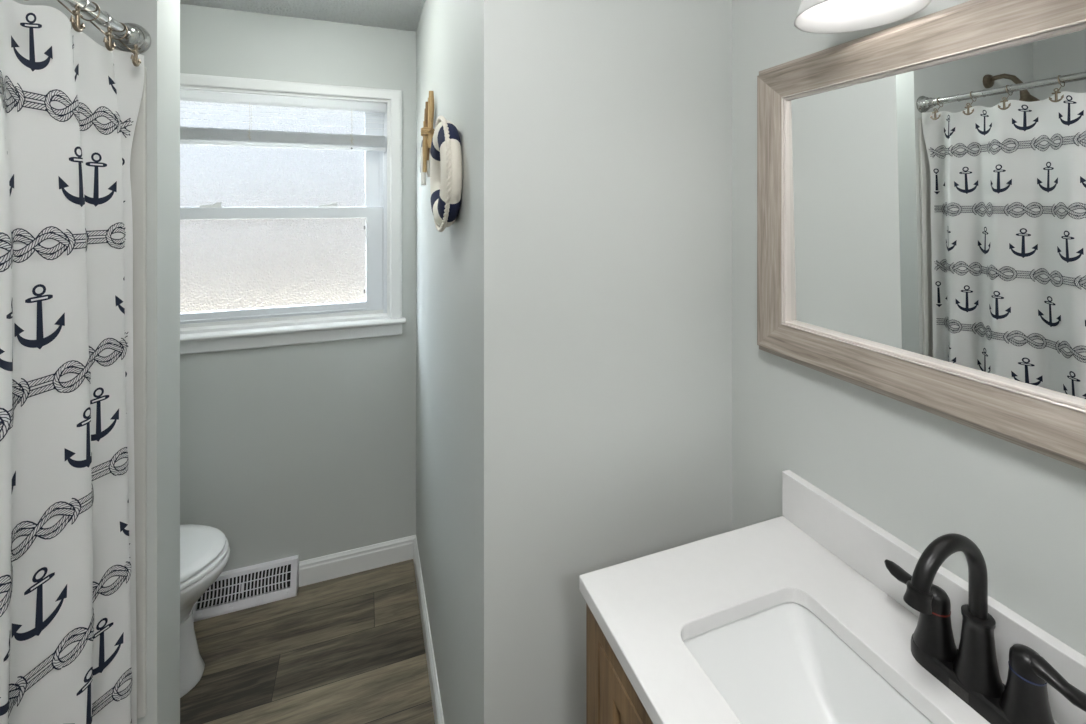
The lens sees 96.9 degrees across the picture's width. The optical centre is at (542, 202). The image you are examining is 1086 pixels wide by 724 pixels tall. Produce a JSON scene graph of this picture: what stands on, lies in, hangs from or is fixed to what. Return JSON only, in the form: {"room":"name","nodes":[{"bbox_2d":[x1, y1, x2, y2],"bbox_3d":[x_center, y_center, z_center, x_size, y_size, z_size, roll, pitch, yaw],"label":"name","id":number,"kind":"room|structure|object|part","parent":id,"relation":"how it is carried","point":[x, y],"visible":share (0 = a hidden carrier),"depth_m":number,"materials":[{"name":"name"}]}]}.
{"room":"bathroom","nodes":[
{"label":"bathroom","id":0,"kind":"room"},
{"bbox_2d":[13,0,179,723],"bbox_3d":[-1.261,0.424,0.989,0.816,2.446,0.140,0,0,-20],"label":"wall partition","id":1,"kind":"structure","parent":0,"point":[160,18],"depth_m":1.10,"materials":[{"name":"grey paint"}]},
{"bbox_2d":[64,0,150,53],"bbox_3d":[-0.620,-0.357,0.301,0.068,0.068,1.593,0,0,-20],"label":"curtain rod","id":2,"kind":"object","parent":1,"relation":"attached to","point":[138,35],"visible":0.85,"depth_m":0.99,"materials":[{"name":"silver metal"}]},
{"bbox_2d":[57,0,84,31],"bbox_3d":[-0.790,-0.328,0.789,0.050,0.090,0.036,0,0,-20],"label":"curtain hook","id":3,"kind":"object","parent":2,"relation":"hanging from","point":[77,27],"visible":1,"depth_m":0.79,"materials":[{"name":"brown metal"}]},
{"bbox_2d":[0,0,143,723],"bbox_3d":[-0.619,0.563,0.325,0.054,1.767,1.518,0,0,-20],"label":"shower curtain","id":4,"kind":"object","parent":2,"relation":"hanging from","point":[70,104],"visible":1,"depth_m":0.79,"materials":[{"name":"white fabric"}]},
{"bbox_2d":[82,2,115,50],"bbox_3d":[-0.827,-0.328,0.888,0.050,0.090,0.036,0,0,-20],"label":"curtain hook","id":5,"kind":"object","parent":2,"relation":"hanging from","point":[109,46],"visible":0.83,"depth_m":0.89,"materials":[{"name":"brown metal"}]},
{"bbox_2d":[112,22,140,66],"bbox_3d":[-0.864,-0.328,0.991,0.050,0.090,0.036,0,0,-20],"label":"curtain hook","id":6,"kind":"object","parent":2,"relation":"hanging from","point":[136,62],"visible":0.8,"depth_m":0.99,"materials":[{"name":"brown metal"}]},
{"bbox_2d":[130,67,146,718],"bbox_3d":[-1.241,0.412,0.917,0.793,1.420,0.010,0,0,-20],"label":"wall surround","id":7,"kind":"object","parent":1,"relation":"attached to","point":[138,160],"visible":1,"depth_m":1.05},
{"bbox_2d":[180,4,415,607],"bbox_3d":[-1.302,0.424,2.047,1.469,2.446,0.120,0,0,-20],"label":"wall","id":8,"kind":"structure","parent":0,"point":[308,450],"depth_m":2.08,"materials":[{"name":"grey paint"}]},
{"bbox_2d":[192,555,298,621],"bbox_3d":[-1.222,1.582,1.978,0.383,0.130,0.066,0,0,-20],"label":"floor vent","id":9,"kind":"object","parent":8,"relation":"attached to","point":[242,588],"visible":0.89,"depth_m":1.98,"materials":[{"name":"white metal"}]},
{"bbox_2d":[196,565,290,609],"bbox_3d":[-1.222,1.573,1.974,0.333,0.081,0.033,0,0,-20],"label":"grille","id":10,"kind":"object","parent":9,"relation":"attached to","point":[233,585],"depth_m":1.98,"materials":[{"name":"white metal"}]},
{"bbox_2d":[180,73,405,354],"bbox_3d":[-1.167,0.044,2.071,1.100,1.124,0.159,0,0,-20],"label":"window","id":11,"kind":"structure","parent":8,"relation":"in","point":[279,246],"depth_m":2.10,"materials":[{"name":"white paint"}]},
{"bbox_3d":[-1.183,-0.203,2.115,0.764,0.460,0.005,0,0,-20],"label":"pane","id":12,"kind":"part","parent":11,"relation":"part of","materials":[{"name":"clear glass"}]},
{"bbox_3d":[-1.169,0.260,2.078,0.770,0.395,0.005,0,0,-20],"label":"pane","id":13,"kind":"part","parent":11,"relation":"part of","materials":[{"name":"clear glass"}]},
{"bbox_3d":[-1.163,0.480,2.060,0.780,0.007,0.007,0,0,-20],"label":"lift rail","id":14,"kind":"part","parent":11,"relation":"part of","materials":[{"name":"white plastic"}]},
{"bbox_3d":[-1.183,-0.198,2.115,0.902,0.519,0.030,0,0,-20],"label":"sash","id":15,"kind":"part","parent":11,"relation":"part of","materials":[{"name":"white glass"}]},
{"bbox_3d":[-1.169,0.258,2.077,0.910,0.478,0.032,0,0,-20],"label":"sash","id":16,"kind":"part","parent":11,"relation":"part of","materials":[{"name":"white glass"}]},
{"bbox_2d":[180,89,385,151],"bbox_3d":[-1.155,-0.348,2.039,0.934,0.223,0.042,0,0,-20],"label":"window blind","id":17,"kind":"object","parent":11,"relation":"attached to","point":[188,135],"visible":0.74,"depth_m":2.05,"materials":[{"name":"white plastic"}]},
{"bbox_3d":[-1.228,-0.339,2.017,0.014,0.168,0.035,0,0,-20],"label":"ladder cord","id":18,"kind":"part","parent":17,"relation":"part of","materials":[{"name":"white fabric"}]},
{"bbox_3d":[-1.157,-0.245,2.045,0.930,0.016,0.028,0,0,-20],"label":"rail","id":19,"kind":"part","parent":17,"relation":"part of","materials":[{"name":"white plastic"}]},
{"bbox_3d":[-1.173,0.510,2.086,0.962,0.037,0.096,0,0,-20],"label":"sill","id":20,"kind":"part","parent":11,"relation":"part of","materials":[{"name":"white paint"}]},
{"bbox_2d":[299,535,415,586],"bbox_3d":[-0.820,1.597,2.154,0.489,0.100,0.014,0,0,-20],"label":"baseboard","id":21,"kind":"structure","parent":8,"relation":"attached to","point":[327,567],"depth_m":2.14,"materials":[{"name":"white paint"}]},
{"bbox_2d":[180,0,424,31],"bbox_3d":[-0.242,-0.824,0.050,2.280,0.050,4.661,0,0,-20],"label":"ceiling","id":22,"kind":"structure","parent":0,"point":[405,15],"depth_m":1.98,"materials":[{"name":"white paint"}]},
{"bbox_2d":[180,559,434,723],"bbox_3d":[-0.242,1.672,0.050,2.280,0.050,4.661,0,0,-20],"label":"floor","id":23,"kind":"structure","parent":0,"point":[348,649],"depth_m":1.74,"materials":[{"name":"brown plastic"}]},
{"bbox_2d":[180,524,230,697],"bbox_3d":[-1.480,1.258,1.570,0.786,0.778,0.456,0,0,-20],"label":"toilet","id":24,"kind":"object","parent":23,"relation":"on","point":[205,551],"visible":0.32,"depth_m":1.64,"materials":[{"name":"white ceramic"}]},
{"bbox_3d":[-1.344,1.208,1.621,0.466,0.024,0.364,0,0,-20],"label":"lid","id":25,"kind":"part","parent":24,"relation":"part of","materials":[{"name":"white plastic"}]},
{"bbox_3d":[-1.335,1.232,1.624,0.465,0.017,0.368,0,0,-20],"label":"seat","id":26,"kind":"part","parent":24,"relation":"part of","materials":[{"name":"white plastic"}]},
{"bbox_3d":[-1.368,1.333,1.612,0.546,0.184,0.372,0,0,-20],"label":"bowl","id":27,"kind":"part","parent":24,"relation":"part of","materials":[{"name":"white ceramic"}]},
{"bbox_2d":[586,603,652,723],"bbox_3d":[0.411,1.161,0.565,0.494,0.972,0.737,0,0,-20],"label":"vanity cabinet","id":28,"kind":"object","parent":23,"relation":"on","point":[611,698],"visible":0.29,"depth_m":0.77,"materials":[{"name":"brown wood"}]},
{"bbox_3d":[0.156,1.117,0.641,0.019,0.794,0.316,0,0,-20],"label":"door","id":29,"kind":"part","parent":28,"relation":"part of","materials":[{"name":"brown wood"}]},
{"bbox_2d":[579,516,1058,723],"bbox_3d":[0.419,0.661,0.566,0.481,0.026,0.757,0,0,-20],"label":"countertop","id":30,"kind":"structure","parent":28,"relation":"on","point":[646,608],"depth_m":0.78,"materials":[{"name":"white stone"}]},
{"bbox_2d":[684,602,932,723],"bbox_3d":[0.396,0.739,0.556,0.288,0.127,0.510,0,0,-20],"label":"sink","id":31,"kind":"object","parent":30,"relation":"in","point":[778,664],"visible":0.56,"depth_m":0.74,"materials":[{"name":"white ceramic"}]},
{"bbox_2d":[884,533,1085,723],"bbox_3d":[0.568,0.536,0.624,0.185,0.223,0.186,0,0,29],"label":"faucet","id":32,"kind":"object","parent":30,"relation":"on","point":[970,671],"visible":1,"depth_m":0.62,"materials":[{"name":"black metal"}]},
{"bbox_3d":[0.547,0.557,0.706,0.033,0.026,0.086,0,0,-20],"label":"lever","id":33,"kind":"part","parent":32,"relation":"part of","materials":[{"name":"black metal"}]},
{"bbox_3d":[0.556,0.601,0.681,0.051,0.058,0.051,0,0,-20],"label":"handle","id":34,"kind":"part","parent":32,"relation":"part of","materials":[{"name":"black metal"}]},
{"bbox_3d":[0.519,0.486,0.614,0.134,0.123,0.019,0,0,-20],"label":"spout","id":35,"kind":"part","parent":32,"relation":"part of","materials":[{"name":"black metal"}]},
{"bbox_3d":[0.573,0.637,0.634,0.055,0.022,0.157,0,0,-20],"label":"plate","id":36,"kind":"part","parent":32,"relation":"part of","materials":[{"name":"black metal"}]},
{"bbox_3d":[0.573,0.586,0.634,0.052,0.089,0.052,0,0,-20],"label":"spout","id":37,"kind":"part","parent":32,"relation":"part of","materials":[{"name":"black metal"}]},
{"bbox_3d":[0.591,0.601,0.587,0.051,0.058,0.051,0,0,-20],"label":"handle","id":38,"kind":"part","parent":32,"relation":"part of","materials":[{"name":"black metal"}]},
{"bbox_3d":[0.600,0.557,0.562,0.033,0.026,0.086,0,0,-20],"label":"lever","id":39,"kind":"part","parent":32,"relation":"part of","materials":[{"name":"black metal"}]},
{"bbox_2d":[416,0,731,723],"bbox_3d":[-0.068,0.424,1.703,0.611,2.446,1.378,0,0,-20],"label":"wall","id":40,"kind":"structure","parent":0,"point":[574,310],"depth_m":1.05,"materials":[{"name":"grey paint"}]},
{"bbox_2d":[420,91,434,184],"bbox_3d":[-0.391,-0.216,1.627,0.047,0.312,0.090,0,0,-20],"label":"wall decoration","id":41,"kind":"object","parent":40,"relation":"attached to","point":[427,131],"visible":0.91,"depth_m":1.60,"materials":[{"name":"beige wood"}]},
{"bbox_2d":[413,537,444,723],"bbox_3d":[-0.359,1.597,1.589,0.014,0.100,1.364,0,0,-20],"label":"baseboard","id":42,"kind":"structure","parent":40,"relation":"attached to","point":[433,679],"depth_m":1.72,"materials":[{"name":"white paint"}]},
{"bbox_2d":[430,115,461,231],"bbox_3d":[-0.255,-0.076,1.251,0.053,0.302,0.300,0,0,-20],"label":"life ring","id":43,"kind":"object","parent":40,"relation":"attached to","point":[446,154],"visible":1,"depth_m":1.15,"materials":[{"name":"beige fabric"}]},
{"bbox_2d":[732,0,1085,655],"bbox_3d":[0.786,0.424,0.412,0.100,2.446,4.631,0,0,-20],"label":"wall","id":44,"kind":"structure","parent":0,"point":[921,476],"depth_m":0.84,"materials":[{"name":"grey paint"}]},
{"bbox_2d":[794,0,930,33],"bbox_3d":[0.551,-0.415,0.611,0.203,0.245,0.471,0,0,-20],"label":"vanity light","id":45,"kind":"object","parent":44,"relation":"attached to","point":[813,16],"visible":1,"depth_m":0.80,"materials":[{"name":"white glass"}]},
{"bbox_3d":[0.488,-0.350,0.744,0.062,0.101,0.062,0,0,-20],"label":"bulb","id":46,"kind":"part","parent":45,"relation":"part of","materials":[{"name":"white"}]},
{"bbox_2d":[757,0,1085,469],"bbox_3d":[0.629,0.016,0.643,0.034,0.614,0.896,0,0,-20],"label":"framed mirror","id":47,"kind":"object","parent":44,"relation":"attached to","point":[921,182],"visible":1,"depth_m":0.73,"materials":[{"name":"beige wood"}]},
{"bbox_3d":[0.487,0.016,1.029,0.034,0.614,0.072,0,0,-20],"label":"frame rail","id":48,"kind":"part","parent":47,"relation":"part of","materials":[{"name":"beige wood"}]},
{"bbox_3d":[0.629,0.287,0.643,0.034,0.072,0.896,0,0,-20],"label":"frame rail","id":49,"kind":"part","parent":47,"relation":"part of","materials":[{"name":"beige wood"}]},
{"bbox_3d":[0.629,-0.255,0.643,0.034,0.072,0.896,0,0,-20],"label":"frame rail","id":50,"kind":"part","parent":47,"relation":"part of","materials":[{"name":"beige wood"}]},
{"bbox_2d":[782,470,1085,723],"bbox_3d":[0.635,0.602,0.645,0.020,0.092,0.757,0,0,-20],"label":"backsplash","id":51,"kind":"structure","parent":44,"relation":"attached to","point":[863,545],"depth_m":0.78,"materials":[{"name":"white stone"}]}
]}

